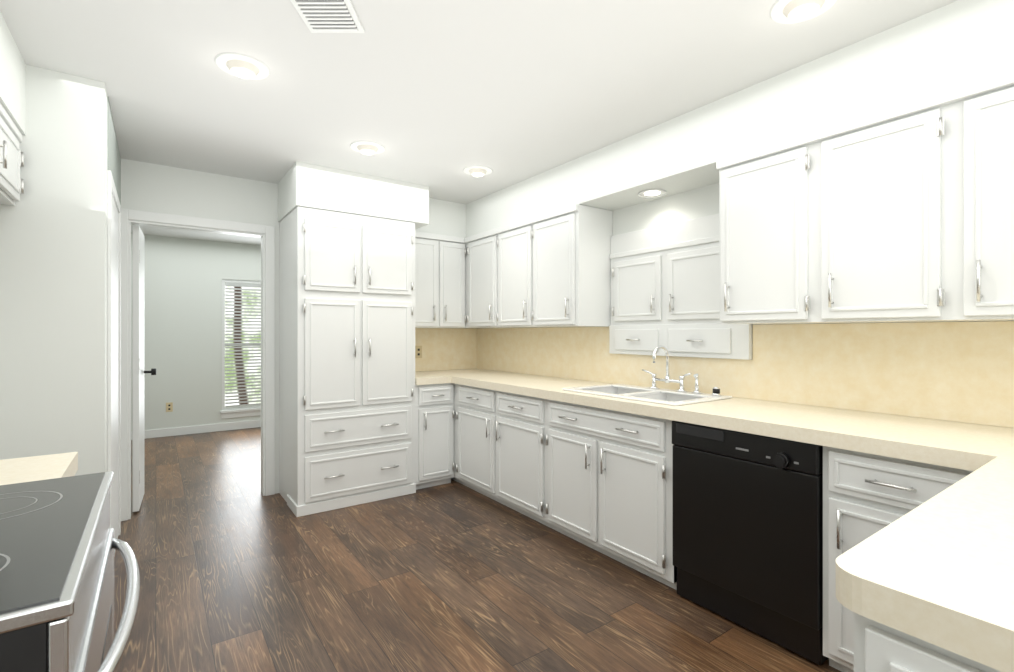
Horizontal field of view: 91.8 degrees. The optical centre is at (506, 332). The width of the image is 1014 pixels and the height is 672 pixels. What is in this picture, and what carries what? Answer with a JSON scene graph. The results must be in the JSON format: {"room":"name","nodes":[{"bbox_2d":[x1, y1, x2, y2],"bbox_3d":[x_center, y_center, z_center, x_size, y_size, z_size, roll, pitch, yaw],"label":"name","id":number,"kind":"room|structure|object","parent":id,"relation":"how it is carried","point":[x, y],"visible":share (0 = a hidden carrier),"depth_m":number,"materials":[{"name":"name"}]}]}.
{"room":"kitchen","nodes":[
{"label":"kitchen","id":0,"kind":"room"},
{"bbox_2d":[0,12,25,134],"bbox_3d":[-0.682,-1.028,-0.118,0.313,0.313,5.400,0,0,-36],"label":"wall","id":1,"kind":"structure","parent":0,"point":[12,64],"depth_m":1.97,"materials":[{"name":"white paint"}]},
{"bbox_2d":[131,234,260,431],"bbox_3d":[-1.913,0.045,3.969,3.900,2.460,0.004,0,0,-36],"label":"wall","id":2,"kind":"structure","parent":0,"point":[183,277],"depth_m":3.62,"materials":[{"name":"white paint"}]},
{"bbox_2d":[132,225,155,511],"bbox_3d":[-2.716,0.250,3.688,0.138,2.026,0.461,0,0,-36],"label":"door leaf","id":3,"kind":"structure","parent":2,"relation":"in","point":[138,371],"depth_m":3.48,"materials":[{"name":"white wood"}]},
{"bbox_2d":[166,402,172,411],"bbox_3d":[-4.172,0.917,6.073,0.070,0.115,0.006,0,0,-36],"label":"outlet","id":4,"kind":"object","parent":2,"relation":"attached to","point":[169,407],"visible":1,"depth_m":6.07,"materials":[{"name":"beige plastic"}]},
{"bbox_2d":[107,96,274,555],"bbox_3d":[-1.965,0.046,3.216,0.987,2.458,1.199,0,0,-36],"label":"door frame","id":5,"kind":"structure","parent":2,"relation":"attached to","point":[129,218],"depth_m":3.34,"materials":[{"name":"white wood"}]},
{"bbox_2d":[131,420,260,439],"bbox_3d":[-3.669,1.225,6.426,3.700,0.100,0.017,0,0,-36],"label":"baseboard","id":6,"kind":"structure","parent":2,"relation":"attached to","point":[166,432],"depth_m":6.24,"materials":[{"name":"white wood"}]},
{"bbox_2d":[220,279,260,418],"bbox_3d":[-3.352,0.205,6.688,0.960,1.820,0.100,0,0,-36],"label":"window","id":7,"kind":"structure","parent":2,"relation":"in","point":[242,411],"depth_m":6.45,"materials":[{"name":"white"}]},
{"bbox_2d":[225,282,260,406],"bbox_3d":[-3.350,0.155,6.685,0.844,1.640,0.026,0,0,-36],"label":"window blinds","id":8,"kind":"object","parent":7,"relation":"attached to","point":[242,284],"visible":0.6,"depth_m":6.55,"materials":[{"name":"grey plastic"}]},
{"bbox_2d":[114,427,840,671],"bbox_3d":[-0.793,1.305,2.487,5.000,0.060,9.970,0,0,-36],"label":"floor","id":9,"kind":"structure","parent":0,"point":[239,571],"depth_m":2.42,"materials":[{"name":"brown wood"}]},
{"bbox_2d":[0,471,139,671],"bbox_3d":[-1.056,0.816,0.794,0.742,0.918,0.764,0,0,-36],"label":"range","id":10,"kind":"object","parent":9,"relation":"on","point":[59,543],"visible":1,"depth_m":0.83,"materials":[{"name":"black"}]},
{"bbox_2d":[279,206,415,516],"bbox_3d":[-1.259,0.198,3.894,0.897,2.154,0.672,0,0,-36],"label":"pantry cabinet","id":11,"kind":"object","parent":9,"relation":"on","point":[346,359],"visible":1,"depth_m":3.62,"materials":[{"name":"white wood"}]},
{"bbox_2d":[415,383,453,489],"bbox_3d":[-0.752,0.846,4.262,0.355,0.858,0.662,0,0,-36],"label":"base cabinet","id":12,"kind":"object","parent":9,"relation":"on","point":[434,434],"visible":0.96,"depth_m":4.02,"materials":[{"name":"white wood"}]},
{"bbox_2d":[415,371,450,384],"bbox_3d":[-0.775,0.389,4.243,0.297,0.055,0.666,0,0,-36],"label":"countertop","id":13,"kind":"structure","parent":12,"relation":"on","point":[421,377],"depth_m":4.05,"materials":[{"name":"laminate"}]},
{"bbox_2d":[451,383,454,479],"bbox_3d":[-0.355,0.846,4.522,0.626,0.858,0.700,0,0,-36],"label":"base cabinet","id":14,"kind":"object","parent":9,"relation":"on","point":[453,478],"depth_m":4.14,"materials":[{"name":"white wood"}]},
{"bbox_2d":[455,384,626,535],"bbox_3d":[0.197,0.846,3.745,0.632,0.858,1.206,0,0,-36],"label":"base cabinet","id":15,"kind":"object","parent":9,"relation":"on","point":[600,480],"depth_m":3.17,"materials":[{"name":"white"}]},
{"bbox_2d":[431,369,1013,467],"bbox_3d":[0.752,0.389,2.937,0.668,0.055,4.566,0,0,-36],"label":"countertop","id":16,"kind":"structure","parent":15,"relation":"on","point":[945,443],"depth_m":2.03,"materials":[{"name":"laminate"}]},
{"bbox_2d":[562,384,731,405],"bbox_3d":[0.796,0.447,2.903,0.506,0.198,0.836,0,0,-36],"label":"sink basin","id":17,"kind":"object","parent":16,"relation":"in","point":[658,395],"visible":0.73,"depth_m":2.92,"materials":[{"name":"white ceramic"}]},
{"bbox_2d":[712,387,720,395],"bbox_3d":[1.166,0.324,2.738,0.047,0.048,0.048,0,0,-36],"label":"air gap","id":18,"kind":"object","parent":17,"relation":"on","point":[716,391],"visible":1,"depth_m":2.72,"materials":[{"name":"silver metal"}]},
{"bbox_2d":[642,345,691,391],"bbox_3d":[0.934,0.210,2.965,0.166,0.274,0.354,0,0,-36],"label":"bridge faucet","id":19,"kind":"object","parent":16,"relation":"on","point":[667,379],"visible":1,"depth_m":2.98,"materials":[{"name":"silver metal"}]},
{"bbox_2d":[693,374,700,393],"bbox_3d":[1.095,0.291,2.834,0.044,0.112,0.040,0,0,-36],"label":"sprayer","id":20,"kind":"object","parent":16,"relation":"on","point":[697,390],"visible":1,"depth_m":2.83,"materials":[{"name":"silver metal"}]},
{"bbox_2d":[672,421,827,664],"bbox_3d":[1.212,0.842,2.272,0.638,0.843,0.641,0,0,-36],"label":"dishwasher","id":21,"kind":"object","parent":9,"relation":"on","point":[748,531],"visible":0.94,"depth_m":2.05,"materials":[{"name":"black"}]},
{"bbox_2d":[823,446,973,671],"bbox_3d":[1.550,0.846,1.851,0.632,0.858,0.421,0,0,-36],"label":"base cabinet","id":22,"kind":"object","parent":9,"relation":"on","point":[864,493],"depth_m":1.76,"materials":[{"name":"white wood"}]},
{"bbox_2d":[854,612,1000,671],"bbox_3d":[1.175,0.846,0.842,1.195,0.858,0.605,0,0,-36],"label":"base cabinet","id":23,"kind":"object","parent":9,"relation":"on","point":[879,647],"visible":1,"depth_m":0.70,"materials":[{"name":"white wood"}]},
{"bbox_2d":[836,449,1013,671],"bbox_3d":[1.150,0.389,0.825,1.140,0.055,0.665,0,0,-36],"label":"countertop","id":24,"kind":"structure","parent":23,"relation":"on","point":[937,570],"depth_m":0.75,"materials":[{"name":"laminate"}]},
{"bbox_3d":[-1.436,0.846,1.197,0.610,0.858,0.326,0,0,-36],"label":"base cabinet","id":25,"kind":"object","parent":9,"relation":"on","visible":0},
{"bbox_2d":[0,452,77,484],"bbox_3d":[-1.447,0.389,1.191,0.584,0.055,0.332,0,0,-36],"label":"countertop","id":26,"kind":"structure","parent":25,"relation":"on","point":[32,468],"depth_m":1.32,"materials":[{"name":"laminate"}]},
{"bbox_2d":[0,0,957,245],"bbox_3d":[-0.793,-1.215,2.487,5.000,0.060,9.970,0,0,-36],"label":"ceiling","id":27,"kind":"structure","parent":0,"point":[436,97],"depth_m":2.24,"materials":[{"name":"white paint"}]},
{"bbox_2d":[215,53,269,79],"bbox_3d":[-1.174,-1.168,2.185,0.216,0.034,0.216,0,0,-36],"label":"recessed light","id":28,"kind":"object","parent":27,"relation":"in","point":[242,66],"visible":1,"depth_m":2.15,"materials":[{"name":"white plastic"}]},
{"bbox_2d":[290,0,364,32],"bbox_3d":[-0.663,-1.177,1.788,0.210,0.015,0.280,0,0,0],"label":"ceiling vent","id":29,"kind":"object","parent":27,"relation":"in","point":[329,16],"visible":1,"depth_m":1.82,"materials":[{"name":"white metal"}]},
{"bbox_2d":[350,141,384,154],"bbox_3d":[-0.889,-1.168,3.138,0.216,0.034,0.216,0,0,-36],"label":"recessed light","id":30,"kind":"object","parent":27,"relation":"in","point":[367,147],"visible":1,"depth_m":3.10,"materials":[{"name":"white"}]},
{"bbox_2d":[463,165,492,176],"bbox_3d":[-0.213,-1.168,3.584,0.216,0.034,0.216,0,0,-36],"label":"recessed light","id":31,"kind":"object","parent":27,"relation":"in","point":[477,171],"visible":1,"depth_m":3.54,"materials":[{"name":"white plastic"}]},
{"bbox_2d":[770,0,836,23],"bbox_3d":[1.069,-1.168,1.772,0.216,0.034,0.216,0,0,-36],"label":"recessed light","id":32,"kind":"object","parent":27,"relation":"in","point":[789,11],"visible":1,"depth_m":1.77,"materials":[{"name":"white plastic"}]},
{"bbox_2d":[0,65,982,493],"bbox_3d":[0.229,0.045,1.293,3.636,2.460,6.839,0,0,-36],"label":"wall","id":33,"kind":"structure","parent":0,"point":[54,311],"depth_m":2.26,"materials":[{"name":"white paint"}]},
{"bbox_2d":[0,103,23,205],"bbox_3d":[-1.955,-0.712,1.659,0.302,0.314,1.020,0,0,-36],"label":"upper cabinet","id":34,"kind":"object","parent":33,"relation":"attached to","point":[11,164],"visible":1,"depth_m":1.91,"materials":[{"name":"white wood"}]},
{"bbox_2d":[415,231,465,327],"bbox_3d":[-0.720,-0.458,4.454,0.630,0.822,0.386,0,0,-36],"label":"upper cabinet","id":35,"kind":"object","parent":33,"relation":"attached to","point":[439,281],"visible":0.75,"depth_m":4.36,"materials":[{"name":"white wood"}]},
{"bbox_2d":[415,328,474,371],"bbox_3d":[-0.698,0.158,4.701,0.955,0.405,0.010,0,0,-36],"label":"backsplash","id":36,"kind":"structure","parent":33,"relation":"attached to","point":[442,348],"depth_m":4.77,"materials":[{"name":"laminate"}]},
{"bbox_2d":[415,346,421,357],"bbox_3d":[-0.827,0.177,4.598,0.070,0.115,0.006,0,0,-36],"label":"outlet","id":37,"kind":"object","parent":36,"relation":"attached to","point":[418,351],"visible":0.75,"depth_m":4.60,"materials":[{"name":"beige plastic"}]},
{"bbox_2d":[464,230,491,327],"bbox_3d":[-0.075,-0.458,4.362,0.357,0.822,0.459,0,0,-36],"label":"upper cabinet","id":38,"kind":"object","parent":33,"relation":"attached to","point":[478,257],"depth_m":4.31,"materials":[{"name":"white wood"}]},
{"bbox_2d":[492,218,527,327],"bbox_3d":[0.193,-0.458,3.987,0.357,0.822,0.463,0,0,-36],"label":"upper cabinet","id":39,"kind":"object","parent":33,"relation":"attached to","point":[510,241],"depth_m":3.92,"materials":[{"name":"white wood"}]},
{"bbox_2d":[528,204,612,327],"bbox_3d":[0.468,-0.458,3.601,0.357,0.822,0.484,0,0,-36],"label":"upper cabinet","id":40,"kind":"object","parent":33,"relation":"attached to","point":[551,268],"depth_m":3.44,"materials":[{"name":"white wood"}]},
{"bbox_2d":[609,214,752,359],"bbox_3d":[1.013,-0.270,3.069,0.088,0.830,1.009,0,0,-36],"label":"upper cabinet","id":41,"kind":"object","parent":33,"relation":"attached to","point":[665,285],"visible":0.65,"depth_m":3.05,"materials":[{"name":"white wood"}]},
{"bbox_2d":[475,321,1013,427],"bbox_3d":[1.534,0.158,2.408,0.010,0.405,6.336,0,0,-36],"label":"backsplash","id":42,"kind":"structure","parent":33,"relation":"attached to","point":[957,371],"depth_m":2.36,"materials":[{"name":"laminate"}]},
{"bbox_2d":[716,132,807,323],"bbox_3d":[1.329,-0.458,2.396,0.357,0.822,0.446,0,0,-36],"label":"upper cabinet","id":43,"kind":"object","parent":33,"relation":"attached to","point":[763,190],"depth_m":2.28,"materials":[{"name":"white wood"}]},
{"bbox_2d":[808,90,943,323],"bbox_3d":[1.590,-0.458,2.031,0.357,0.822,0.450,0,0,-36],"label":"upper cabinet","id":44,"kind":"object","parent":33,"relation":"attached to","point":[903,212],"depth_m":1.92,"materials":[{"name":"white wood"}]},
{"bbox_2d":[944,69,1013,321],"bbox_3d":[1.854,-0.458,1.662,0.357,0.822,0.459,0,0,-36],"label":"upper cabinet","id":45,"kind":"object","parent":33,"relation":"attached to","point":[979,114],"depth_m":1.68,"materials":[{"name":"white wood"}]},
{"bbox_2d":[278,0,1013,237],"bbox_3d":[0.867,-1.028,1.749,1.868,0.313,6.639,0,0,-36],"label":"soffit","id":46,"kind":"structure","parent":0,"point":[954,44],"depth_m":2.50,"materials":[{"name":"white paint"}]},
{"bbox_2d":[638,189,666,197],"bbox_3d":[0.902,-0.866,3.053,0.170,0.007,0.170,0,0,-36],"label":"recessed light","id":47,"kind":"object","parent":46,"relation":"in","point":[653,193],"visible":0.98,"depth_m":3.05,"materials":[{"name":"white plastic"}]},
{"label":"outside","id":48,"kind":"structure","parent":0,"visible":0},
{"bbox_2d":[225,286,260,405],"bbox_3d":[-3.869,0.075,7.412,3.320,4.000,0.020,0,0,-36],"label":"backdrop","id":49,"kind":"structure","parent":48,"point":[242,346],"depth_m":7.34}
]}

